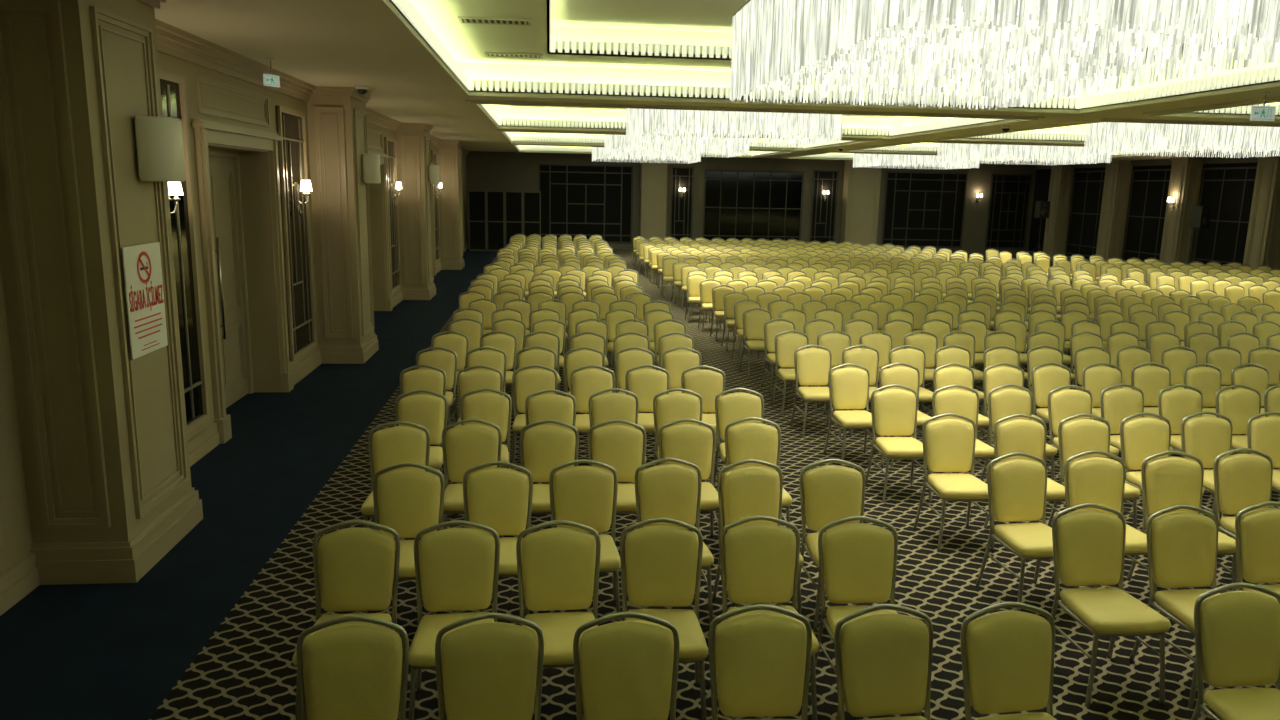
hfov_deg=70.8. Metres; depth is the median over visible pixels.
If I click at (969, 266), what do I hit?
banquet chair
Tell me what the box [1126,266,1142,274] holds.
banquet chair
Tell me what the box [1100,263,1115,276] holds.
banquet chair
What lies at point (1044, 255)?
banquet chair
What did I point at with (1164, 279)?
banquet chair
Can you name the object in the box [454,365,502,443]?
banquet chair
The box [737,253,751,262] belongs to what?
banquet chair
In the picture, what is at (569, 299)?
banquet chair
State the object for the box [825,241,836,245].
banquet chair
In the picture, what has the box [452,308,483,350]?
banquet chair
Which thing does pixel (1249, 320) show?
banquet chair
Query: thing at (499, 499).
banquet chair
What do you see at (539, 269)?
banquet chair
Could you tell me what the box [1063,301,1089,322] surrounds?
banquet chair
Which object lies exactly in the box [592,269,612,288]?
banquet chair
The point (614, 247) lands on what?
baseboard
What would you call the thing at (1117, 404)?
banquet chair
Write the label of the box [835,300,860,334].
banquet chair
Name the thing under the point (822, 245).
banquet chair
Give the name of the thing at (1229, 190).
mirror panel
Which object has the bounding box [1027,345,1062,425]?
banquet chair
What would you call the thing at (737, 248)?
banquet chair
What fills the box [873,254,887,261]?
banquet chair
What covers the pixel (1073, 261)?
banquet chair
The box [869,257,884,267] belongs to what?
banquet chair
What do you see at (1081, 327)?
banquet chair
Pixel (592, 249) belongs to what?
banquet chair
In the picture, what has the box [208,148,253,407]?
door
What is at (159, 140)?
wall speaker
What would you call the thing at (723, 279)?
banquet chair
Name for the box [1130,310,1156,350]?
banquet chair
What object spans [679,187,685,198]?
wall sconce
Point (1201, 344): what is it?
banquet chair
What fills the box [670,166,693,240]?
mirror panel
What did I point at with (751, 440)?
banquet chair
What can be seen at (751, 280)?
banquet chair
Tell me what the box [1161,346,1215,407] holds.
banquet chair
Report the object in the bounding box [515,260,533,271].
banquet chair
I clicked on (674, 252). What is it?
banquet chair
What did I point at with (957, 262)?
banquet chair
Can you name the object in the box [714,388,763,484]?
banquet chair
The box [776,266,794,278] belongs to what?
banquet chair
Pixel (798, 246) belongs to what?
banquet chair
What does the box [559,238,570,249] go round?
banquet chair
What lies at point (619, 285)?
banquet chair
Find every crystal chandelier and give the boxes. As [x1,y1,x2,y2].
[592,147,700,163]
[604,134,749,157]
[626,108,842,146]
[730,0,1279,109]
[853,153,979,168]
[937,143,1111,164]
[1083,122,1279,157]
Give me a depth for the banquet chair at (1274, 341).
11.78 m
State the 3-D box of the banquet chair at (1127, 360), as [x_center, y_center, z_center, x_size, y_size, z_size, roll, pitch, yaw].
[5.807,0.339,10.381,0.454,0.942,0.534,0,11,-7]
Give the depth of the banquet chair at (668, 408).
7.77 m
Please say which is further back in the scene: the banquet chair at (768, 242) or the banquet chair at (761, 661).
the banquet chair at (768, 242)
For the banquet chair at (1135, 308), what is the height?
0.942 m
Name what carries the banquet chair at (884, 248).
on the floor
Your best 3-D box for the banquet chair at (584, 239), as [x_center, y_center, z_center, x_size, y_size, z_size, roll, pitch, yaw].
[-1.903,-3.555,29.796,0.454,0.942,0.534,1,11,-2]
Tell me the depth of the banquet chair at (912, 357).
10.20 m
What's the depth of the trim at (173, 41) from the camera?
11.82 m
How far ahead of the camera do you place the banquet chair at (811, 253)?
25.82 m
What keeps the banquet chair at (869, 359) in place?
on the floor
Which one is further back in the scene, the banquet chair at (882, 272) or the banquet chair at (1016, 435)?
the banquet chair at (882, 272)
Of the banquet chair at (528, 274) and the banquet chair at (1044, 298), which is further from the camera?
the banquet chair at (528, 274)
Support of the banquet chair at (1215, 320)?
on the floor
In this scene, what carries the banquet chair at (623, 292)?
on the floor
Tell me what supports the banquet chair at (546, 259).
on the floor
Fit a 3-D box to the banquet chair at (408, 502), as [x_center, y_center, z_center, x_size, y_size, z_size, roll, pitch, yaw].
[-1.417,1.149,5.425,0.454,0.942,0.534,0,11,-6]
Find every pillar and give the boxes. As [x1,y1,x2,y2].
[0,0,202,584]
[307,86,378,363]
[396,123,435,299]
[437,139,464,269]
[639,156,667,241]
[840,160,881,244]
[1043,163,1073,260]
[1096,160,1132,262]
[1159,157,1202,264]
[1243,153,1279,269]
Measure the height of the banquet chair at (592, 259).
0.942 m
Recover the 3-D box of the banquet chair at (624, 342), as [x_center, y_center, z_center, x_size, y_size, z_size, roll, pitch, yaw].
[-0.093,0.173,10.626,0.454,0.942,0.534,0,11,-4]
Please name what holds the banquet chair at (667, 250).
on the floor
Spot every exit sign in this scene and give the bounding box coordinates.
[263,58,279,86]
[1250,92,1275,120]
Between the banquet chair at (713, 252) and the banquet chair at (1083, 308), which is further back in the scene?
the banquet chair at (713, 252)
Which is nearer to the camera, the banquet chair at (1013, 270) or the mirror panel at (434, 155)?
the banquet chair at (1013, 270)
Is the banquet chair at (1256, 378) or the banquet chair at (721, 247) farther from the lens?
the banquet chair at (721, 247)
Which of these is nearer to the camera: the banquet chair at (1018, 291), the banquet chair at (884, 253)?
the banquet chair at (1018, 291)
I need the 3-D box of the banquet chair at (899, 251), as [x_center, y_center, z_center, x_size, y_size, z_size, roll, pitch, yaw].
[8.002,-3.022,28.057,0.454,0.942,0.534,0,11,-6]
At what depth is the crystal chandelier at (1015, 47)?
7.06 m
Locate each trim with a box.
[0,75,435,546]
[155,19,1257,168]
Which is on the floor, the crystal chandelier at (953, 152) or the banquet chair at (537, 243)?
the banquet chair at (537, 243)
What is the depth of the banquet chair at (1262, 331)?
12.88 m
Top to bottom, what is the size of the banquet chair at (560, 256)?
0.942 m
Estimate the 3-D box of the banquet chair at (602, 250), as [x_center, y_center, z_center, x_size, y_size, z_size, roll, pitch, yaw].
[-0.984,-2.580,24.831,0.454,0.942,0.534,0,11,-7]
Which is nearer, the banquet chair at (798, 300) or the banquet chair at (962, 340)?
the banquet chair at (962, 340)
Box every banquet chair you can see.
[293,520,401,719]
[296,615,408,719]
[361,421,429,538]
[364,463,444,614]
[394,365,445,473]
[395,390,448,494]
[408,520,499,719]
[416,347,457,428]
[431,331,468,385]
[435,613,543,719]
[439,419,503,537]
[446,318,482,390]
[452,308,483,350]
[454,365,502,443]
[455,388,511,514]
[458,461,532,614]
[459,291,485,329]
[465,346,507,444]
[467,284,492,329]
[468,298,497,337]
[470,278,493,302]
[476,273,498,294]
[480,331,516,418]
[484,264,502,274]
[489,268,509,294]
[491,308,522,352]
[492,260,510,271]
[492,318,525,366]
[493,291,519,311]
[497,250,513,258]
[497,256,514,266]
[498,247,513,253]
[498,253,515,259]
[498,278,521,291]
[499,284,523,301]
[503,299,531,337]
[504,273,525,301]
[505,245,518,263]
[507,243,520,261]
[509,241,522,249]
[509,264,528,302]
[510,239,523,247]
[512,365,557,469]
[514,234,525,244]
[514,268,535,297]
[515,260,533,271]
[516,346,556,441]
[516,420,578,537]
[516,520,600,667]
[517,248,532,260]
[519,250,535,256]
[519,253,535,260]
[519,256,536,265]
[523,331,560,413]
[524,243,538,260]
[524,245,538,264]
[525,241,538,245]
[525,389,577,514]
[527,239,540,249]
[527,291,553,329]
[528,278,551,291]
[529,284,553,330]
[529,308,560,373]
[530,234,540,248]
[532,273,553,290]
[532,319,565,395]
[533,264,552,275]
[537,248,553,266]
[538,251,553,264]
[538,299,567,357]
[540,260,558,301]
[541,254,558,261]
[541,268,561,297]
[542,243,556,251]
[542,246,556,254]
[542,257,559,265]
[544,239,556,244]
[549,459,620,621]
[556,279,579,301]
[557,248,572,260]
[557,264,576,299]
[558,236,569,249]
[558,285,582,319]
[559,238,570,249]
[559,251,575,267]
[559,273,580,286]
[559,291,585,328]
[561,241,574,245]
[561,246,574,253]
[562,254,579,262]
[562,260,580,270]
[564,257,581,266]
[564,347,604,397]
[566,269,586,301]
[568,308,598,353]
[569,332,605,390]
[570,365,614,444]
[572,299,600,322]
[573,236,584,252]
[573,612,679,719]
[575,318,608,371]
[576,238,588,249]
[576,249,591,268]
[578,242,591,246]
[578,244,592,249]
[579,246,593,252]
[579,251,594,269]
[581,265,600,291]
[583,254,599,267]
[585,261,603,270]
[586,257,603,265]
[586,274,607,283]
[586,279,608,301]
[587,420,646,533]
[588,388,645,465]
[591,238,602,253]
[591,285,615,341]
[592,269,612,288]
[592,292,618,323]
[594,240,607,247]
[595,242,608,254]
[596,244,609,251]
[596,249,611,257]
[598,246,612,252]
[599,251,614,270]
[604,254,620,267]
[604,309,635,371]
[606,265,624,279]
[608,258,625,264]
[608,261,626,270]
[609,299,636,365]
[612,274,633,287]
[613,332,650,412]
[614,279,636,301]
[615,319,648,340]
[615,347,657,436]
[618,269,638,287]
[620,285,643,320]
[620,518,707,719]
[625,292,651,341]
[625,365,669,432]
[632,236,644,263]
[635,238,648,266]
[635,458,713,623]
[638,240,651,262]
[638,242,652,272]
[642,244,658,276]
[643,300,670,315]
[643,309,673,352]
[648,246,662,279]
[649,249,666,282]
[651,238,663,245]
[653,319,685,369]
[653,388,709,511]
[656,242,668,248]
[656,251,671,287]
[658,332,693,370]
[658,418,722,550]
[660,244,674,274]
[661,257,680,297]
[662,254,680,292]
[662,347,706,413]
[666,247,680,253]
[667,239,679,245]
[670,249,684,256]
[671,261,690,302]
[672,242,683,248]
[677,252,691,262]
[678,244,690,251]
[679,265,699,308]
[681,365,729,469]
[682,258,700,297]
[683,239,694,245]
[684,255,699,261]
[685,247,698,253]
[685,274,709,322]
[687,269,710,315]
[689,249,703,256]
[690,243,702,248]
[696,261,713,271]
[697,252,712,262]
[698,245,711,251]
[698,279,723,330]
[700,239,710,244]
[703,247,717,253]
[704,255,720,262]
[704,265,722,280]
[705,258,721,267]
[707,243,719,248]
[709,250,722,256]
[709,604,811,719]
[710,285,739,340]
[711,274,733,323]
[712,459,803,614]
[714,269,733,278]
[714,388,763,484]
[715,239,725,244]
[715,245,728,251]
[715,515,818,719]
[718,252,732,263]
[719,262,735,271]
[721,291,751,351]
[722,247,735,253]
[723,417,791,528]
[724,243,736,249]
[725,255,741,263]
[725,279,748,330]
[727,250,741,256]
[728,258,744,266]
[729,265,747,280]
[730,239,742,246]
[731,299,764,363]
[733,245,746,251]
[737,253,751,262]
[737,270,756,277]
[738,274,758,287]
[740,248,752,253]
[740,308,775,377]
[741,238,751,242]
[741,243,752,248]
[741,262,758,271]
[741,285,764,339]
[746,255,762,263]
[747,250,760,256]
[748,240,758,245]
[749,259,765,267]
[750,246,761,251]
[752,266,770,282]
[753,242,765,246]
[755,292,781,351]
[756,238,766,242]
[756,279,777,294]
[757,253,771,262]
[758,244,770,248]
[758,248,771,252]
[761,318,801,394]
[762,270,781,281]
[763,240,773,245]
[764,262,781,271]
[766,250,779,255]
[766,256,782,264]
[766,275,786,288]
[767,246,780,251]
[768,299,794,352]
[771,259,787,267]
[771,330,816,413]
[772,286,795,302]
[776,244,787,249]
[776,253,790,262]
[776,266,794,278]
[777,248,789,254]
[778,308,805,368]
[779,240,789,245]
[783,280,805,294]
[785,246,798,251]
[785,251,798,257]
[786,242,796,247]
[786,262,803,271]
[787,256,802,264]
[787,270,806,282]
[787,292,811,312]
[790,344,840,437]
[792,259,808,267]
[792,275,812,288]
[793,244,804,249]
[794,248,807,254]
[796,253,810,261]
[800,266,817,283]
[800,459,882,631]
[801,300,827,324]
[802,246,814,250]
[803,286,825,302]
[803,319,841,386]
[805,251,818,257]
[808,256,823,267]
[809,244,820,249]
[809,263,826,272]
[809,516,920,719]
[810,280,831,295]
[813,249,825,254]
[813,271,832,282]
[813,330,858,412]
[814,308,842,333]
[815,253,829,261]
[815,259,831,268]
[818,242,829,248]
[818,275,838,290]
[821,246,833,252]
[821,293,846,311]
[823,266,841,279]
[823,363,883,467]
[824,251,836,258]
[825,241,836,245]
[827,245,838,250]
[828,256,843,265]
[831,249,843,255]
[831,286,852,301]
[832,263,848,272]
[834,604,932,719]
[835,254,849,261]
[835,260,850,269]
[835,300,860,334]
[836,243,847,248]
[837,247,849,252]
[837,345,878,436]
[838,271,856,283]
[838,280,859,296]
[841,251,854,259]
[842,245,853,250]
[843,319,872,386]
[845,275,865,291]
[846,267,864,278]
[848,257,863,268]
[850,249,862,255]
[851,243,862,248]
[851,293,881,329]
[851,308,878,333]
[853,263,870,273]
[854,254,869,261]
[855,247,867,252]
[857,260,873,269]
[858,245,871,249]
[859,252,873,258]
[859,330,891,386]
[860,286,882,303]
[862,271,880,285]
[865,384,931,502]
[866,249,879,256]
[866,280,887,296]
[867,243,878,247]
[868,300,893,334]
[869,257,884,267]
[870,247,882,253]
[870,267,887,278]
[870,276,890,295]
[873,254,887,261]
[874,245,886,251]
[874,362,932,466]
[875,263,891,273]
[876,260,891,266]
[877,252,890,262]
[878,319,924,387]
[880,293,903,311]
[882,243,893,249]
[884,250,897,258]
[886,309,913,328]
[887,271,905,290]
[888,247,900,252]
[889,257,904,273]
[889,345,933,436]
[890,287,918,329]
[892,245,903,251]
[892,254,906,261]
[893,267,916,292]
[893,281,920,329]
[894,276,914,285]
[897,252,910,261]
[897,264,918,292]
[898,260,913,266]
[901,250,914,258]
[902,300,927,334]
[904,331,937,391]
[906,248,918,254]
[908,246,920,251]
[910,258,924,273]
[910,271,928,297]
[912,255,925,260]
[913,293,937,329]
[914,413,993,550]
[915,252,928,260]
[915,268,932,292]
[917,261,935,292]
[917,287,941,329]
[919,250,932,258]
[919,264,936,278]
[921,276,942,303]
[921,281,942,303]
[921,319,950,391]
[922,248,934,253]
[925,309,952,367]
[927,385,994,502]
[928,258,942,273]
[931,255,945,262]
[931,345,984,435]
[933,252,946,260]
[933,363,989,463]
[934,300,960,334]
[935,272,953,298]
[937,250,949,262]
[938,248,951,254]
[938,268,955,277]
[939,261,954,270]
[941,264,957,277]
[943,294,966,329]
[943,331,987,405]
[945,276,972,304]
[946,281,966,329]
[946,287,967,329]
[949,258,964,274]
[950,253,963,257]
[950,255,964,275]
[955,250,967,262]
[957,319,986,385]
[958,272,975,298]
[958,309,985,370]
[959,261,975,272]
[960,602,1056,719]
[961,268,978,299]
[962,265,978,299]
[966,301,994,352]
[968,255,983,261]
[968,258,983,278]
[969,253,982,257]
[971,277,999,306]
[973,294,996,328]
[974,282,998,320]
[975,287,997,330]
[976,452,1078,610]
[979,261,994,278]
[979,331,1030,402]
[979,345,1032,414]
[979,363,1041,440]
[980,384,1056,480]
[982,272,1000,299]
[983,268,1000,300]
[984,265,1000,270]
[984,414,1064,527]
[985,249,998,262]
[987,256,1000,260]
[987,258,1003,279]
[994,310,1026,352]
[997,319,1026,370]
[998,277,1018,305]
[999,251,1011,263]
[999,301,1028,352]
[1000,282,1030,313]
[1001,262,1016,277]
[1004,288,1028,320]
[1004,294,1027,329]
[1005,265,1021,275]
[1005,272,1030,312]
[1006,259,1021,267]
[1006,269,1022,275]
[1016,251,1029,260]
[1018,254,1031,263]
[1021,262,1036,279]
[1021,277,1040,305]
[1025,331,1074,407]
[1026,265,1042,279]
[1027,282,1058,313]
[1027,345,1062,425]
[1028,288,1060,331]
[1028,310,1068,369]
[1029,269,1046,276]
[1029,273,1047,285]
[1031,301,1067,354]
[1031,362,1092,463]
[1033,251,1046,264]
[1033,294,1065,351]
[1035,256,1049,275]
[1035,319,1073,373]
[1036,254,1049,258]
[1045,385,1118,468]
[1046,277,1066,305]
[1047,414,1140,528]
[1048,265,1064,280]
[1050,269,1066,279]
[1051,450,1156,610]
[1051,503,1170,706]
[1052,273,1069,314]
[1052,282,1072,312]
[1053,254,1070,273]
[1053,256,1071,276]
[1056,259,1072,280]
[1059,288,1093,340]
[1061,310,1087,348]
[1063,294,1096,324]
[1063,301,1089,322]
[1070,257,1084,273]
[1070,319,1113,370]
[1070,331,1102,373]
[1071,254,1084,259]
[1072,269,1089,279]
[1072,278,1091,291]
[1074,346,1110,407]
[1075,273,1092,284]
[1076,260,1098,280]
[1080,263,1097,285]
[1080,283,1100,322]
[1082,363,1121,446]
[1087,288,1108,316]
[1089,255,1102,260]
[1090,257,1103,276]
[1093,278,1116,320]
[1094,260,1108,279]
[1094,295,1117,351]
[1096,302,1121,316]
[1097,310,1139,367]
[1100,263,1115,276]
[1100,274,1117,284]
[1100,384,1172,479]
[1105,266,1121,285]
[1105,283,1125,298]
[1107,331,1138,369]
[1108,257,1121,264]
[1110,320,1139,367]
[1113,260,1128,268]
[1115,289,1136,306]
[1116,345,1156,406]
[1120,263,1144,283]
[1120,278,1139,290]
[1120,295,1143,340]
[1120,412,1204,509]
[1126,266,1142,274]
[1126,451,1236,590]
[1127,258,1140,264]
[1127,270,1144,284]
[1128,302,1152,352]
[1128,505,1265,708]
[1130,283,1150,298]
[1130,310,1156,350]
[1131,362,1170,418]
[1132,260,1146,285]
[1140,263,1154,284]
[1141,289,1163,306]
[1144,258,1158,264]
[1145,320,1175,351]
[1146,267,1161,284]
[1148,270,1165,290]
[1148,332,1179,385]
[1151,260,1164,268]
[1151,295,1174,322]
[1156,274,1174,286]
[1156,283,1175,297]
[1158,263,1173,272]
[1158,302,1181,322]
[1158,384,1232,451]
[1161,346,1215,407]
[1163,310,1190,349]
[1166,267,1182,275]
[1169,270,1185,291]
[1169,289,1189,340]
[1170,261,1184,268]
[1178,274,1195,297]
[1179,264,1194,273]
[1179,363,1246,435]
[1180,295,1201,315]
[1181,411,1232,518]
[1184,321,1213,350]
[1188,267,1203,276]
[1188,302,1212,324]
[1188,332,1219,407]
[1189,261,1203,268]
[1190,279,1209,297]
[1191,271,1207,280]
[1191,582,1279,719]
[1196,289,1216,305]
[1198,311,1224,337]
[1199,264,1213,273]
[1200,275,1218,291]
[1205,346,1261,407]
[1206,261,1220,268]
[1207,267,1222,276]
[1208,295,1230,315]
[1208,385,1279,469]
[1213,279,1231,298]
[1213,448,1272,584]
[1214,271,1230,280]
[1217,320,1246,367]
[1219,264,1232,273]
[1220,303,1245,323]
[1224,275,1241,285]
[1224,284,1244,305]
[1225,332,1259,385]
[1227,262,1241,268]
[1228,267,1243,276]
[1231,311,1257,336]
[1231,363,1268,417]
[1234,411,1279,516]
[1235,271,1251,281]
[1235,501,1279,600]
[1237,264,1251,273]
[1237,279,1255,298]
[1237,296,1260,313]
[1246,275,1263,285]
[1248,284,1267,305]
[1248,346,1279,390]
[1249,268,1264,276]
[1250,303,1273,324]
[1253,320,1279,385]
[1256,271,1273,282]
[1257,265,1271,273]
[1261,280,1279,291]
[1261,311,1279,325]
[1262,290,1279,313]
[1264,384,1279,416]
[1266,332,1279,385]
[1267,275,1279,282]
[1269,268,1279,276]
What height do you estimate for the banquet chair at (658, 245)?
0.942 m
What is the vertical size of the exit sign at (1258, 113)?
0.335 m
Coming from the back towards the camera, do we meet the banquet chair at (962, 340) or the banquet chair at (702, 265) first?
the banquet chair at (702, 265)
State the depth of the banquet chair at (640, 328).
11.80 m
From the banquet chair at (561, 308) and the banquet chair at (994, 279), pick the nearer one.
the banquet chair at (561, 308)
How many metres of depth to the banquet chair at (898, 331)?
12.29 m
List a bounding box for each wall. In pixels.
[0,52,400,573]
[431,145,466,265]
[466,156,1035,250]
[1028,162,1257,262]
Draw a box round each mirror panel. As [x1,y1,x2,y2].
[159,70,209,433]
[276,105,316,360]
[384,137,400,293]
[431,151,439,262]
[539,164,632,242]
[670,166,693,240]
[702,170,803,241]
[809,170,838,243]
[881,171,967,247]
[985,174,1031,248]
[1065,170,1104,256]
[1122,169,1170,262]
[1191,166,1256,266]
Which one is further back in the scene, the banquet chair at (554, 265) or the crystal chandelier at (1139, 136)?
the banquet chair at (554, 265)
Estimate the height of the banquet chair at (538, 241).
0.942 m
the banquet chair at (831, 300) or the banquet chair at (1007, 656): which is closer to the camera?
the banquet chair at (1007, 656)
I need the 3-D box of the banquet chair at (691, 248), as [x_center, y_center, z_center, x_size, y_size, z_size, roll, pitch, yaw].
[1.543,-2.819,26.332,0.454,0.942,0.534,0,11,-5]
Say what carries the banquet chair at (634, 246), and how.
on the floor
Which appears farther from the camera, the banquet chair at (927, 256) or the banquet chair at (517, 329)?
the banquet chair at (927, 256)
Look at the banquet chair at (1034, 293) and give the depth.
16.83 m
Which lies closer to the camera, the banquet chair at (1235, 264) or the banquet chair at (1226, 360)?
the banquet chair at (1226, 360)
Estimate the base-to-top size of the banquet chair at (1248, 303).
0.942 m
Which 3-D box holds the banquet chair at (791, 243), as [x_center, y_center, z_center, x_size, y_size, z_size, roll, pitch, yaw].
[5.083,-3.420,29.822,0.454,0.942,0.534,0,11,-5]
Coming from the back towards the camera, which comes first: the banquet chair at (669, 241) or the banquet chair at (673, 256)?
the banquet chair at (669, 241)
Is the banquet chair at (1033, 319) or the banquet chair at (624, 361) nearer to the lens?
the banquet chair at (624, 361)
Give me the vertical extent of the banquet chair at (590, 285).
0.942 m
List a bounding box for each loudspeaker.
[1030,201,1050,253]
[1189,206,1211,263]
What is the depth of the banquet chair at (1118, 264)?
24.58 m
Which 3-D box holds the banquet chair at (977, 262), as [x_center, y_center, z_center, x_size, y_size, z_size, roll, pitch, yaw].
[9.030,-2.219,23.995,0.454,0.942,0.534,0,11,-4]
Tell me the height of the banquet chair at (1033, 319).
0.942 m
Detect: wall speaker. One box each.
[134,116,185,181]
[362,154,380,182]
[428,165,439,183]
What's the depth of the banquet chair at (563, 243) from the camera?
27.86 m
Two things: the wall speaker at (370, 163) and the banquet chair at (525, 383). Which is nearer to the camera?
the banquet chair at (525, 383)
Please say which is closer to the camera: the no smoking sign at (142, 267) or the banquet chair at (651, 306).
the no smoking sign at (142, 267)
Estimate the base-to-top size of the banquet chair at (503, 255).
0.942 m
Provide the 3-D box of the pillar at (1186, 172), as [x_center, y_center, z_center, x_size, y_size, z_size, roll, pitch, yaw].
[17.812,-4.671,29.723,0.610,3.930,0.870,0,11,-6]
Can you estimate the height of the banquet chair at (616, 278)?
0.942 m
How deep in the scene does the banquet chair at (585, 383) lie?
8.70 m
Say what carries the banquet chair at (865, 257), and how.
on the floor
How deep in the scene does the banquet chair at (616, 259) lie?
21.90 m
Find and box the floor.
[0,248,1279,719]
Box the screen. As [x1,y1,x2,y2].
[468,190,540,250]
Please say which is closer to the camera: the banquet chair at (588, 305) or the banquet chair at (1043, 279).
the banquet chair at (588, 305)
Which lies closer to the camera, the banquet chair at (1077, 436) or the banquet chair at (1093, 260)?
the banquet chair at (1077, 436)
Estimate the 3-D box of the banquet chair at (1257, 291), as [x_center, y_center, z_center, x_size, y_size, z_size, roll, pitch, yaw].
[12.660,-1.039,18.245,0.454,0.942,0.534,0,11,-7]
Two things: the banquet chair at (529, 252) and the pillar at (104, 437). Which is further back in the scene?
the banquet chair at (529, 252)
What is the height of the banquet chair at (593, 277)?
0.942 m
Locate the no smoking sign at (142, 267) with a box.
[122,242,167,359]
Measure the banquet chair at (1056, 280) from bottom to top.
0.942 m
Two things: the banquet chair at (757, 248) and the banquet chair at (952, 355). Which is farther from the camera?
the banquet chair at (757, 248)
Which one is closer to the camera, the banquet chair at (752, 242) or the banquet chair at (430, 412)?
the banquet chair at (430, 412)
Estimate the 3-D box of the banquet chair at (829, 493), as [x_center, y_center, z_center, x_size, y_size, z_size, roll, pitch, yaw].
[1.266,1.152,5.686,0.454,0.942,0.534,0,11,-5]
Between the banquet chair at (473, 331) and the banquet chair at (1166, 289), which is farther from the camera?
the banquet chair at (1166, 289)
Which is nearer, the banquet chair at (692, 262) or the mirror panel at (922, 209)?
the banquet chair at (692, 262)
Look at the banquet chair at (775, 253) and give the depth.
25.66 m
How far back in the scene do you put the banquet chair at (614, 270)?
19.87 m
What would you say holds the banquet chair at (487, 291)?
on the floor
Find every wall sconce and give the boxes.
[168,182,183,213]
[294,180,312,215]
[392,182,401,203]
[435,183,442,198]
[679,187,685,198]
[822,190,828,201]
[976,193,982,203]
[1167,197,1175,211]
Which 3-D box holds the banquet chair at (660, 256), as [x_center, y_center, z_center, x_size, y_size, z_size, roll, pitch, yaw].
[0.684,-2.429,24.217,0.454,0.942,0.534,0,11,-6]
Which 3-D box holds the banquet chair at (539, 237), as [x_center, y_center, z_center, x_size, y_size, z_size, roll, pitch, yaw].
[-3.691,-3.945,31.637,0.454,0.942,0.534,0,11,-5]
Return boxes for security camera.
[355,85,368,94]
[1001,126,1010,131]
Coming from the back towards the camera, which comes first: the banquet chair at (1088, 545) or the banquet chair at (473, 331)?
the banquet chair at (473, 331)
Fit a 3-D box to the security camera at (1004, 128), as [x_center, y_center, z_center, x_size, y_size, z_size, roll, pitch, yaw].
[7.012,-4.424,17.246,0.180,0.120,0.180,0,11,-6]
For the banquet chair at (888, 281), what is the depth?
18.62 m
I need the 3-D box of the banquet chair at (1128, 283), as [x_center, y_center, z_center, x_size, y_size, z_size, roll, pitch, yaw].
[10.476,-1.236,19.043,0.454,0.942,0.534,0,11,-6]
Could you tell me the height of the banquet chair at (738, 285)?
0.942 m
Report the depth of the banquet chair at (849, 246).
29.07 m
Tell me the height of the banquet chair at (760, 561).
0.942 m
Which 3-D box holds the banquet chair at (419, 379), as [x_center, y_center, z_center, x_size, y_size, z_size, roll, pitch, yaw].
[-2.057,0.555,8.442,0.454,0.942,0.534,0,11,-6]
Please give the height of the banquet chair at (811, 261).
0.942 m
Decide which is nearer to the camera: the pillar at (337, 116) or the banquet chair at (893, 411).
the banquet chair at (893, 411)
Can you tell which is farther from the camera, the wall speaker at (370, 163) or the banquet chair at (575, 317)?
the wall speaker at (370, 163)
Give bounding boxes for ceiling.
[154,0,1279,163]
[364,0,1279,113]
[465,100,1044,138]
[494,129,880,150]
[508,143,798,157]
[779,151,1073,162]
[838,140,1245,156]
[935,118,1279,148]
[1142,96,1279,119]
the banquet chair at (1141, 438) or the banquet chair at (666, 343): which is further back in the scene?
the banquet chair at (666, 343)
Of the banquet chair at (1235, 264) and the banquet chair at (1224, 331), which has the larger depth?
the banquet chair at (1235, 264)
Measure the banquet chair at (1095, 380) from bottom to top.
0.942 m
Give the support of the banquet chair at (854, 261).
on the floor
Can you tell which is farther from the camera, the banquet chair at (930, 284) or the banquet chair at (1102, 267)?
the banquet chair at (1102, 267)
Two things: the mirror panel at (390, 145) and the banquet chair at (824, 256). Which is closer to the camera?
the mirror panel at (390, 145)
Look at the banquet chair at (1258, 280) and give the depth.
20.57 m
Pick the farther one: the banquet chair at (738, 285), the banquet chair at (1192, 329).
the banquet chair at (738, 285)
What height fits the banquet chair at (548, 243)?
0.942 m
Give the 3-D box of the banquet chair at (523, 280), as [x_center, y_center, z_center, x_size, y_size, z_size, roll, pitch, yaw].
[-2.453,-1.212,17.574,0.454,0.942,0.534,0,11,-5]
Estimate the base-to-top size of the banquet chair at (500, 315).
0.942 m
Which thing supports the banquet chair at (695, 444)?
on the floor
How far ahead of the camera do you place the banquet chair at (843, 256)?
24.85 m
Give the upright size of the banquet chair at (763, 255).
0.942 m
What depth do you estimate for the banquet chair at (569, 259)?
21.84 m
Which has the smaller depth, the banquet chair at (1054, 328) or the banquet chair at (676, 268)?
the banquet chair at (1054, 328)
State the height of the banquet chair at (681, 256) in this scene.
0.942 m
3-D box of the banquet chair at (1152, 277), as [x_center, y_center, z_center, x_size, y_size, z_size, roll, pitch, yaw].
[12.329,-1.627,21.267,0.454,0.942,0.534,0,11,-5]
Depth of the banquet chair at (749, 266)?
21.42 m
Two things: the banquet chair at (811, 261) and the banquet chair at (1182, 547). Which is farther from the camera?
the banquet chair at (811, 261)
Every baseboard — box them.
[0,243,468,615]
[468,243,1027,254]
[1028,251,1088,261]
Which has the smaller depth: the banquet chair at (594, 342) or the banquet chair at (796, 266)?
the banquet chair at (594, 342)
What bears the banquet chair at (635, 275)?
on the floor
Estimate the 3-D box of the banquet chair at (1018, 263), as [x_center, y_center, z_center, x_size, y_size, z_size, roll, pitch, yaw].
[10.118,-2.222,24.125,0.454,0.942,0.534,-1,11,-9]
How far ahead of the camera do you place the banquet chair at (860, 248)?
28.03 m
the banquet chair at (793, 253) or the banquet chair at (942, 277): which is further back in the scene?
the banquet chair at (793, 253)
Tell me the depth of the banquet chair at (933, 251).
28.30 m
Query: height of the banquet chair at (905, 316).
0.942 m
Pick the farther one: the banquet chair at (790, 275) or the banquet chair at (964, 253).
the banquet chair at (964, 253)

